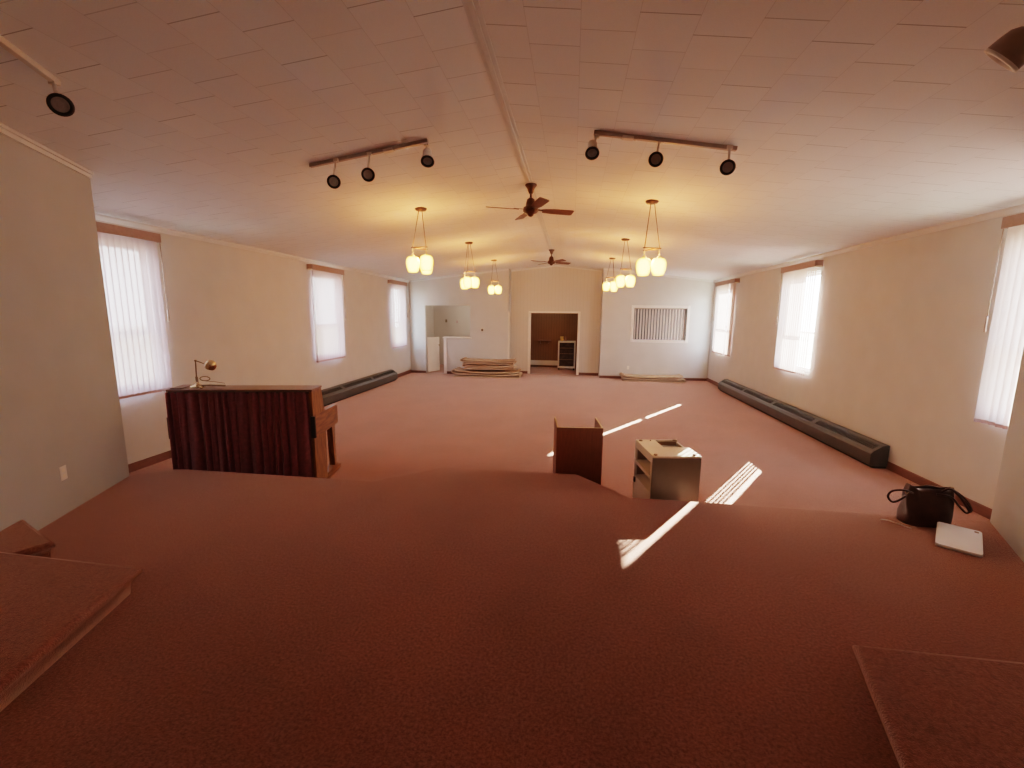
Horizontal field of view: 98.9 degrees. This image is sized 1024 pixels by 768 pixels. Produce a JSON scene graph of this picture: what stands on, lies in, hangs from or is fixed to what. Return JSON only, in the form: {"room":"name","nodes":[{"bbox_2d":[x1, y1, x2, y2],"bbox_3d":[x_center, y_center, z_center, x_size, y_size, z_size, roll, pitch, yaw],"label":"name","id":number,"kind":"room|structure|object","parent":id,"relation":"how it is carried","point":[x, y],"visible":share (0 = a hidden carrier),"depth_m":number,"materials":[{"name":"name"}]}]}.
{"room":"house of worship","nodes":[
{"label":"house of worship","id":0,"kind":"room"},
{"bbox_2d":[0,133,128,530],"bbox_3d":[-3.083,0.057,1.030,0.120,3.604,6.700,-2,9,-15],"label":"wall","id":1,"kind":"structure","parent":0,"point":[60,402],"depth_m":3.50,"materials":[{"name":"grey paint"}]},
{"bbox_2d":[0,123,93,178],"bbox_3d":[-3.007,-1.549,0.845,0.030,0.350,6.600,-2,9,-15],"label":"trim","id":2,"kind":"structure","parent":1,"relation":"attached to","point":[4,129],"depth_m":3.46,"materials":[{"name":"beige paint"}]},
{"bbox_2d":[59,465,67,480],"bbox_3d":[-3.668,0.728,3.583,0.008,0.116,0.072,-2,9,-15],"label":"wall outlet","id":3,"kind":"object","parent":1,"relation":"attached to","point":[63,471],"visible":1,"depth_m":3.58,"materials":[{"name":"white paint"}]},
{"bbox_2d":[96,220,410,463],"bbox_3d":[-4.375,-1.129,9.752,0.160,3.400,11.460,2,9,8],"label":"wall","id":4,"kind":"structure","parent":0,"point":[249,313],"depth_m":7.60,"materials":[{"name":"white paint"}]},
{"bbox_2d":[96,221,172,398],"bbox_3d":[-4.822,-0.851,5.298,0.130,2.088,1.414,2,9,8],"label":"vertical blind","id":5,"kind":"object","parent":4,"relation":"attached to","point":[129,256],"visible":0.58,"depth_m":5.55,"materials":[{"name":"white fabric"}]},
{"bbox_2d":[95,213,409,281],"bbox_3d":[-4.250,-2.660,9.582,0.040,0.070,10.990,2,9,8],"label":"trim","id":6,"kind":"structure","parent":4,"relation":"attached to","point":[100,217],"depth_m":6.83,"materials":[{"name":"beige paint"}]},
{"bbox_2d":[128,370,410,472],"bbox_3d":[-4.288,0.380,10.104,0.014,0.110,10.910,2,9,8],"label":"baseboard","id":7,"kind":"structure","parent":4,"relation":"attached to","point":[161,457],"depth_m":5.91,"materials":[{"name":"brown wood"}]},
{"bbox_2d":[307,264,345,362],"bbox_3d":[-4.174,-1.588,10.002,0.130,2.088,1.345,2,9,8],"label":"vertical blind","id":8,"kind":"object","parent":4,"relation":"attached to","point":[326,287],"visible":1,"depth_m":9.92,"materials":[{"name":"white fabric"}]},
{"bbox_2d":[388,280,407,348],"bbox_3d":[-3.621,-2.216,14.016,0.130,2.088,1.305,2,9,8],"label":"vertical blind","id":9,"kind":"object","parent":4,"relation":"attached to","point":[398,300],"visible":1,"depth_m":13.96,"materials":[{"name":"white fabric"}]},
{"bbox_2d":[426,305,469,366],"bbox_3d":[-1.705,-2.058,16.441,3.634,3.000,2.640,2,9,8],"label":"wall","id":10,"kind":"structure","parent":0,"point":[436,326],"depth_m":17.70,"materials":[{"name":"white paint"}]},
{"bbox_2d":[409,270,508,373],"bbox_3d":[-1.822,-2.185,14.997,3.454,3.900,0.120,2,9,8],"label":"wall","id":11,"kind":"structure","parent":0,"point":[489,312],"depth_m":14.89,"materials":[{"name":"white paint"}]},
{"bbox_2d":[427,337,439,371],"bbox_3d":[-2.782,-1.061,15.654,0.100,1.215,0.600,6,11,31],"label":"door","id":12,"kind":"structure","parent":11,"relation":"in","point":[433,358],"depth_m":15.63,"materials":[{"name":"white paint"}]},
{"bbox_2d":[444,338,446,373],"bbox_3d":[-2.312,-0.972,15.184,0.100,1.235,0.018,2,9,8],"label":"trim","id":13,"kind":"structure","parent":11,"relation":"attached to","point":[445,339],"depth_m":15.17,"materials":[{"name":"white paint"}]},
{"bbox_2d":[442,337,471,338],"bbox_3d":[-1.869,-1.601,15.110,1.020,0.040,0.250,2,9,8],"label":"trim","id":14,"kind":"structure","parent":11,"relation":"attached to","point":[442,337],"depth_m":14.97,"materials":[{"name":"white paint"}]},
{"bbox_2d":[410,268,508,281],"bbox_3d":[-1.793,-3.641,14.683,3.404,0.452,0.040,2,9,8],"label":"trim","id":15,"kind":"structure","parent":11,"relation":"attached to","point":[506,268],"depth_m":14.67,"materials":[{"name":"beige paint"}]},
{"bbox_2d":[509,269,510,358],"bbox_3d":[-0.134,-2.224,15.029,0.120,3.800,0.650,2,9,8],"label":"wall","id":16,"kind":"structure","parent":0,"point":[509,269],"depth_m":15.01,"materials":[{"name":"white paint"}]},
{"bbox_2d":[508,312,509,358],"bbox_3d":[-0.106,-1.364,14.873,0.060,2.150,0.112,2,9,8],"label":"trim","id":17,"kind":"structure","parent":16,"relation":"attached to","point":[508,312],"depth_m":14.76,"materials":[{"name":"white paint"}]},
{"bbox_2d":[0,0,1023,279],"bbox_3d":[0.289,-2.435,6.173,10.545,0.728,18.310,2,9,8],"label":"ceiling","id":18,"kind":"structure","parent":0,"point":[850,122],"depth_m":3.33,"materials":[{"name":"tile"}]},
{"bbox_2d":[0,35,74,116],"bbox_3d":[-2.446,-1.606,1.608,0.190,0.364,2.301,-2,9,-14],"label":"track light","id":19,"kind":"object","parent":18,"relation":"attached to","point":[61,105],"visible":1,"depth_m":2.55,"materials":[{"name":"metal"}]},
{"bbox_2d":[309,138,433,188],"bbox_3d":[-1.366,-2.075,4.155,1.323,0.421,0.198,2,9,10],"label":"track light","id":20,"kind":"object","parent":18,"relation":"attached to","point":[333,181],"visible":1,"depth_m":4.15,"materials":[{"name":"metal"}]},
{"bbox_2d":[406,207,432,273],"bbox_3d":[-1.331,-2.090,6.415,0.417,0.913,0.409,2,9,8],"label":"pendant light","id":21,"kind":"object","parent":18,"relation":"hanging from","point":[413,263],"visible":1,"depth_m":6.33,"materials":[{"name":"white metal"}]},
{"bbox_2d":[460,242,478,288],"bbox_3d":[-0.921,-2.516,9.302,0.421,0.963,0.391,2,9,8],"label":"pendant light","id":22,"kind":"object","parent":18,"relation":"hanging from","point":[466,282],"visible":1,"depth_m":9.31,"materials":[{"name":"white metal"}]},
{"bbox_2d":[488,259,501,293],"bbox_3d":[-0.492,-2.991,12.255,0.408,0.938,0.418,2,9,8],"label":"pendant light","id":23,"kind":"object","parent":18,"relation":"hanging from","point":[497,289],"visible":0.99,"depth_m":12.21,"materials":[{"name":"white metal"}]},
{"bbox_2d":[461,0,556,264],"bbox_3d":[0.278,-2.660,6.037,0.090,0.040,17.910,2,9,8],"label":"trim","id":24,"kind":"structure","parent":18,"relation":"attached to","point":[472,8],"depth_m":3.20,"materials":[{"name":"paint"}]},
{"bbox_2d":[489,183,573,219],"bbox_3d":[0.245,-2.385,5.702,0.904,0.400,0.904,6,10,30],"label":"ceiling fan","id":25,"kind":"object","parent":18,"relation":"hanging from","point":[532,205],"visible":1,"depth_m":5.66,"materials":[{"name":"brown wood"}]},
{"bbox_2d":[531,249,569,265],"bbox_3d":[1.019,-3.265,11.321,0.904,0.400,0.904,3,9,16],"label":"ceiling fan","id":26,"kind":"object","parent":18,"relation":"hanging from","point":[551,261],"visible":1,"depth_m":11.27,"materials":[{"name":"brown wood"}]},
{"bbox_2d":[603,257,617,291],"bbox_3d":[2.618,-2.895,11.596,0.408,0.863,0.418,2,9,8],"label":"pendant light","id":27,"kind":"object","parent":18,"relation":"hanging from","point":[606,285],"visible":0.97,"depth_m":11.60,"materials":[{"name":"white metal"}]},
{"bbox_2d":[615,238,634,286],"bbox_3d":[2.274,-2.408,8.744,0.400,0.943,0.420,2,9,8],"label":"pendant light","id":28,"kind":"object","parent":18,"relation":"hanging from","point":[620,280],"visible":1,"depth_m":8.67,"materials":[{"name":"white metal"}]},
{"bbox_2d":[636,199,665,275],"bbox_3d":[1.873,-1.943,5.873,0.406,0.973,0.418,2,9,8],"label":"pendant light","id":29,"kind":"object","parent":18,"relation":"hanging from","point":[643,265],"visible":1,"depth_m":5.80,"materials":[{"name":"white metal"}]},
{"bbox_2d":[585,130,737,174],"bbox_3d":[1.295,-2.003,3.810,1.308,0.410,0.198,2,9,6],"label":"track light","id":30,"kind":"object","parent":18,"relation":"attached to","point":[727,167],"visible":1,"depth_m":3.81,"materials":[{"name":"metal"}]},
{"bbox_2d":[984,26,1023,72],"bbox_3d":[1.696,-1.446,1.066,0.255,0.428,2.300,6,11,32],"label":"track light","id":31,"kind":"object","parent":18,"relation":"attached to","point":[1007,51],"visible":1,"depth_m":1.87,"materials":[{"name":"metal"}]},
{"bbox_2d":[530,313,577,367],"bbox_3d":[1.695,-1.997,16.273,3.150,3.000,2.070,2,9,8],"label":"wall","id":32,"kind":"structure","parent":0,"point":[544,326],"depth_m":17.25,"materials":[{"name":"brown wood"}]},
{"bbox_2d":[530,360,557,364],"bbox_3d":[1.044,-0.854,17.451,1.540,0.180,0.090,2,9,8],"label":"baseboard","id":33,"kind":"structure","parent":32,"relation":"attached to","point":[533,362],"depth_m":17.39,"materials":[{"name":"white paint"}]},
{"bbox_2d":[511,267,601,374],"bbox_3d":[1.496,-2.202,15.150,3.100,3.950,0.120,2,9,8],"label":"wall","id":34,"kind":"structure","parent":0,"point":[550,288],"depth_m":15.00,"materials":[{"name":"beige paint"}]},
{"bbox_2d":[528,311,580,374],"bbox_3d":[1.453,-1.429,15.271,1.780,2.185,0.152,2,9,8],"label":"door frame","id":35,"kind":"structure","parent":34,"relation":"in","point":[530,312],"depth_m":15.16,"materials":[{"name":"white paint"}]},
{"bbox_2d":[511,265,602,271],"bbox_3d":[1.498,-3.912,14.800,3.070,0.239,0.040,2,9,8],"label":"trim","id":36,"kind":"structure","parent":34,"relation":"attached to","point":[548,265],"depth_m":14.77,"materials":[{"name":"beige paint"}]},
{"bbox_2d":[129,364,989,521],"bbox_3d":[0.705,0.563,10.002,10.345,0.120,15.600,2,9,8],"label":"floor","id":37,"kind":"structure","parent":0,"point":[413,422],"depth_m":7.56,"materials":[{"name":"red carpet"}]},
{"bbox_2d":[165,385,340,478],"bbox_3d":[-3.054,0.595,5.332,1.607,1.200,0.890,0,9,-3],"label":"upright piano","id":38,"kind":"object","parent":37,"relation":"on","point":[252,429],"visible":0.84,"depth_m":4.92,"materials":[{"name":"brown wood"}]},
{"bbox_2d":[170,384,193,388],"bbox_3d":[-3.740,0.031,4.974,0.120,0.012,0.260,-1,9,-9],"label":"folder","id":39,"kind":"object","parent":38,"relation":"on","point":[187,385],"visible":0.91,"depth_m":4.95,"materials":[{"name":"beige paper"}]},
{"bbox_2d":[190,360,225,388],"bbox_3d":[-3.467,-0.114,4.942,0.382,0.314,0.169,2,9,9],"label":"lamp","id":40,"kind":"object","parent":38,"relation":"on","point":[210,364],"visible":1,"depth_m":4.95,"materials":[{"name":"gold metal"}]},
{"bbox_2d":[321,369,397,406],"bbox_3d":[-4.098,0.196,10.565,0.225,0.334,6.320,2,9,8],"label":"heater","id":41,"kind":"object","parent":37,"relation":"on","point":[331,395],"visible":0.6,"depth_m":11.14,"materials":[{"name":"grey metal"}]},
{"bbox_2d":[322,387,342,394],"bbox_3d":[-4.176,0.198,9.769,0.079,0.059,1.460,2,9,8],"label":"grille","id":42,"kind":"object","parent":41,"relation":"attached to","point":[334,390],"depth_m":10.07,"materials":[{"name":"grey metal"}]},
{"bbox_2d":[343,378,371,387],"bbox_3d":[-3.963,-0.045,11.316,0.079,0.059,1.460,2,9,8],"label":"grille","id":43,"kind":"object","parent":41,"relation":"attached to","point":[363,381],"depth_m":11.25,"materials":[{"name":"grey metal"}]},
{"bbox_2d":[372,371,394,378],"bbox_3d":[-3.750,-0.287,12.863,0.079,0.059,1.460,2,9,8],"label":"grille","id":44,"kind":"object","parent":41,"relation":"attached to","point":[385,374],"depth_m":12.79,"materials":[{"name":"grey metal"}]},
{"bbox_2d":[451,367,522,378],"bbox_3d":[-0.825,-0.385,14.687,2.323,0.260,0.670,2,9,8],"label":"carpet","id":45,"kind":"object","parent":37,"relation":"on","point":[460,372],"visible":0.99,"depth_m":14.48,"materials":[{"name":"beige carpet"}]},
{"bbox_2d":[462,364,516,369],"bbox_3d":[-0.742,-0.599,14.657,1.777,0.170,0.580,2,9,8],"label":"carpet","id":46,"kind":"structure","parent":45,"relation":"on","point":[467,366],"depth_m":14.46,"materials":[{"name":"beige carpet"}]},
{"bbox_2d":[460,357,516,364],"bbox_3d":[-0.787,-0.771,14.626,1.830,0.170,0.560,2,9,8],"label":"carpet","id":47,"kind":"object","parent":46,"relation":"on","point":[465,360],"visible":1,"depth_m":14.43,"materials":[{"name":"beige carpet"}]},
{"bbox_2d":[0,467,1023,767],"bbox_3d":[-0.340,1.660,1.321,7.908,0.398,6.954,2,9,8],"label":"platform","id":48,"kind":"object","parent":37,"relation":"on","point":[443,617],"visible":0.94,"depth_m":2.36,"materials":[{"name":"red carpet"}]},
{"bbox_2d":[0,520,55,557],"bbox_3d":[-3.380,1.105,2.888,0.636,0.147,0.383,6,10,30],"label":"carpeted step","id":49,"kind":"structure","parent":48,"relation":"on","point":[20,537],"depth_m":2.88,"materials":[{"name":"red carpet"}]},
{"bbox_2d":[0,552,141,711],"bbox_3d":[-2.244,1.487,0.538,1.170,0.149,5.085,-2,9,-15],"label":"carpeted step","id":50,"kind":"structure","parent":48,"relation":"on","point":[47,604],"depth_m":2.27,"materials":[{"name":"red carpet"}]},
{"bbox_2d":[887,483,972,527],"bbox_3d":[3.349,0.971,3.574,0.565,0.333,0.204,3,9,16],"label":"tote bag","id":51,"kind":"object","parent":48,"relation":"on","point":[923,505],"visible":0.96,"depth_m":3.50,"materials":[{"name":"brown leather"}]},
{"bbox_2d":[852,645,1023,767],"bbox_3d":[0.896,1.576,0.170,1.053,0.149,4.989,7,11,34],"label":"carpeted step","id":52,"kind":"structure","parent":48,"relation":"on","point":[934,710],"depth_m":1.72,"materials":[{"name":"red carpet"}]},
{"bbox_2d":[935,522,982,556],"bbox_3d":[3.317,1.148,3.253,0.244,0.076,0.342,9,13,44],"label":"laptop","id":53,"kind":"object","parent":48,"relation":"on","point":[948,536],"visible":1,"depth_m":3.23,"materials":[{"name":"white plastic"}]},
{"bbox_2d":[558,341,575,369],"bbox_3d":[2.079,-1.091,16.679,0.650,1.090,0.450,2,9,8],"label":"display cabinet","id":54,"kind":"object","parent":37,"relation":"on","point":[566,349],"visible":1,"depth_m":16.47,"materials":[{"name":"white paint"}]},
{"bbox_2d":[553,417,602,484],"bbox_3d":[0.740,0.854,5.042,0.500,0.854,0.504,1,9,2],"label":"lectern","id":55,"kind":"object","parent":37,"relation":"on","point":[576,450],"visible":0.71,"depth_m":4.77,"materials":[{"name":"brown wood"}]},
{"bbox_2d":[619,372,685,382],"bbox_3d":[4.479,-0.209,14.035,1.992,0.220,0.570,2,9,8],"label":"carpet","id":56,"kind":"object","parent":37,"relation":"on","point":[678,378],"visible":1,"depth_m":13.87,"materials":[{"name":"beige carpet"}]},
{"bbox_2d":[632,439,701,501],"bbox_3d":[1.515,1.002,4.381,0.462,0.784,0.560,0,9,-1],"label":"base cabinet","id":57,"kind":"object","parent":37,"relation":"on","point":[663,469],"visible":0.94,"depth_m":4.10,"materials":[{"name":"grey laminate"}]},
{"bbox_2d":[634,474,649,495],"bbox_3d":[1.512,1.009,4.381,0.432,0.030,0.522,0,9,-1],"label":"shelf","id":58,"kind":"object","parent":57,"relation":"attached to","point":[642,480],"depth_m":4.45,"materials":[{"name":"beige laminate"}]},
{"bbox_2d":[635,459,650,479],"bbox_3d":[1.514,0.851,4.356,0.432,0.030,0.522,0,9,-1],"label":"shelf","id":59,"kind":"object","parent":57,"relation":"attached to","point":[644,464],"depth_m":4.45,"materials":[{"name":"beige laminate"}]},
{"bbox_2d":[718,379,889,468],"bbox_3d":[5.484,0.513,9.167,0.225,0.334,6.430,2,9,8],"label":"heater","id":60,"kind":"object","parent":37,"relation":"on","point":[873,453],"visible":1,"depth_m":7.43,"materials":[{"name":"grey metal"}]},
{"bbox_2d":[721,380,743,389],"bbox_3d":[5.783,0.022,11.512,0.079,0.059,1.488,2,9,8],"label":"grille","id":61,"kind":"object","parent":60,"relation":"attached to","point":[731,385],"depth_m":11.49,"materials":[{"name":"grey metal"}]},
{"bbox_2d":[743,389,772,402],"bbox_3d":[5.566,0.268,9.939,0.079,0.059,1.488,2,9,8],"label":"grille","id":62,"kind":"object","parent":60,"relation":"attached to","point":[754,395],"depth_m":9.91,"materials":[{"name":"grey metal"}]},
{"bbox_2d":[773,402,814,420],"bbox_3d":[5.349,0.515,8.365,0.079,0.059,1.488,2,9,8],"label":"grille","id":63,"kind":"object","parent":60,"relation":"attached to","point":[793,412],"depth_m":8.30,"materials":[{"name":"grey metal"}]},
{"bbox_2d":[815,421,877,448],"bbox_3d":[5.133,0.761,6.791,0.079,0.059,1.488,2,9,8],"label":"grille","id":64,"kind":"object","parent":60,"relation":"attached to","point":[855,439],"depth_m":6.69,"materials":[{"name":"grey metal"}]},
{"bbox_2d":[598,268,603,375],"bbox_3d":[3.027,-2.126,14.609,0.120,3.800,0.650,2,9,8],"label":"wall","id":65,"kind":"structure","parent":0,"point":[603,268],"depth_m":14.61,"materials":[{"name":"white paint"}]},
{"bbox_2d":[599,270,714,377],"bbox_3d":[4.626,-1.985,14.140,3.421,3.900,0.120,2,9,8],"label":"wall","id":66,"kind":"structure","parent":0,"point":[690,359],"depth_m":14.12,"materials":[{"name":"white paint"}]},
{"bbox_2d":[411,370,706,380],"bbox_3d":[1.407,-0.339,15.079,9.945,0.090,0.614,2,9,8],"label":"baseboard","id":67,"kind":"structure","parent":66,"relation":"attached to","point":[412,371],"depth_m":14.57,"materials":[{"name":"brown wood"}]},
{"bbox_2d":[604,268,713,281],"bbox_3d":[4.605,-3.441,13.833,3.371,0.448,0.040,2,9,8],"label":"trim","id":68,"kind":"structure","parent":66,"relation":"attached to","point":[617,270],"depth_m":13.77,"materials":[{"name":"beige paint"}]},
{"bbox_2d":[630,305,690,342],"bbox_3d":[4.750,-1.926,14.109,1.810,1.185,0.125,2,9,8],"label":"window","id":69,"kind":"structure","parent":66,"relation":"in","point":[633,306],"depth_m":14.04,"materials":[{"name":"white paint"}]},
{"bbox_2d":[633,308,686,339],"bbox_3d":[4.752,-1.932,14.120,1.630,1.003,0.069,2,9,8],"label":"vertical blind","id":70,"kind":"object","parent":69,"relation":"attached to","point":[634,308],"visible":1,"depth_m":14.11,"materials":[{"name":"fabric"}]},
{"bbox_2d":[633,309,685,339],"bbox_3d":[4.912,-1.818,15.342,3.481,3.000,0.100,2,9,8],"label":"wall","id":71,"kind":"structure","parent":0,"point":[634,309],"depth_m":15.22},
{"bbox_2d":[707,211,1023,508],"bbox_3d":[5.637,-0.819,8.422,0.160,3.400,11.460,2,9,8],"label":"wall","id":72,"kind":"structure","parent":0,"point":[899,347],"depth_m":5.83,"materials":[{"name":"white paint"}]},
{"bbox_2d":[712,278,739,356],"bbox_3d":[6.063,-1.889,12.542,0.130,2.083,1.644,2,9,8],"label":"vertical blind","id":73,"kind":"object","parent":72,"relation":"attached to","point":[724,294],"visible":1,"depth_m":12.47,"materials":[{"name":"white fabric"}]},
{"bbox_2d":[796,270,820,374],"bbox_3d":[5.663,-1.208,8.610,0.162,1.890,1.365,2,9,8],"label":"window","id":74,"kind":"structure","parent":72,"relation":"in","point":[817,272],"depth_m":8.29,"materials":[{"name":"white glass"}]},
{"bbox_2d":[774,260,823,375],"bbox_3d":[5.512,-1.262,8.544,0.130,2.084,1.350,2,9,8],"label":"vertical blind","id":75,"kind":"object","parent":74,"relation":"attached to","point":[794,276],"visible":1,"depth_m":8.56,"materials":[{"name":"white fabric"}]},
{"bbox_2d":[707,378,991,518],"bbox_3d":[5.566,0.670,8.895,0.014,0.110,10.710,2,9,8],"label":"baseboard","id":76,"kind":"structure","parent":72,"relation":"attached to","point":[978,508],"depth_m":5.41,"materials":[{"name":"brown wood"}]},
{"bbox_2d":[714,204,1023,282],"bbox_3d":[5.577,-2.370,8.366,0.040,0.070,10.810,2,9,8],"label":"trim","id":77,"kind":"structure","parent":72,"relation":"attached to","point":[1019,208],"depth_m":5.78,"materials":[{"name":"beige paint"}]},
{"bbox_2d":[974,213,1023,429],"bbox_3d":[4.871,-0.533,3.888,0.130,2.084,1.359,2,9,8],"label":"vertical blind","id":78,"kind":"object","parent":72,"relation":"attached to","point":[1005,345],"visible":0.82,"depth_m":4.37,"materials":[{"name":"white fabric"}]},
{"bbox_2d":[990,347,1023,561],"bbox_3d":[2.041,0.164,0.563,0.120,3.641,6.900,7,11,34],"label":"wall","id":79,"kind":"structure","parent":0,"point":[1007,516],"depth_m":3.33,"materials":[{"name":"grey paint"}]},
{"label":"outside","id":80,"kind":"structure","parent":0,"visible":0},
{"bbox_2d":[724,333,813,367],"bbox_3d":[2.665,0.094,20.078,180.000,0.300,160.000,2,9,8],"label":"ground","id":81,"kind":"structure","parent":80,"point":[810,341],"depth_m":41.33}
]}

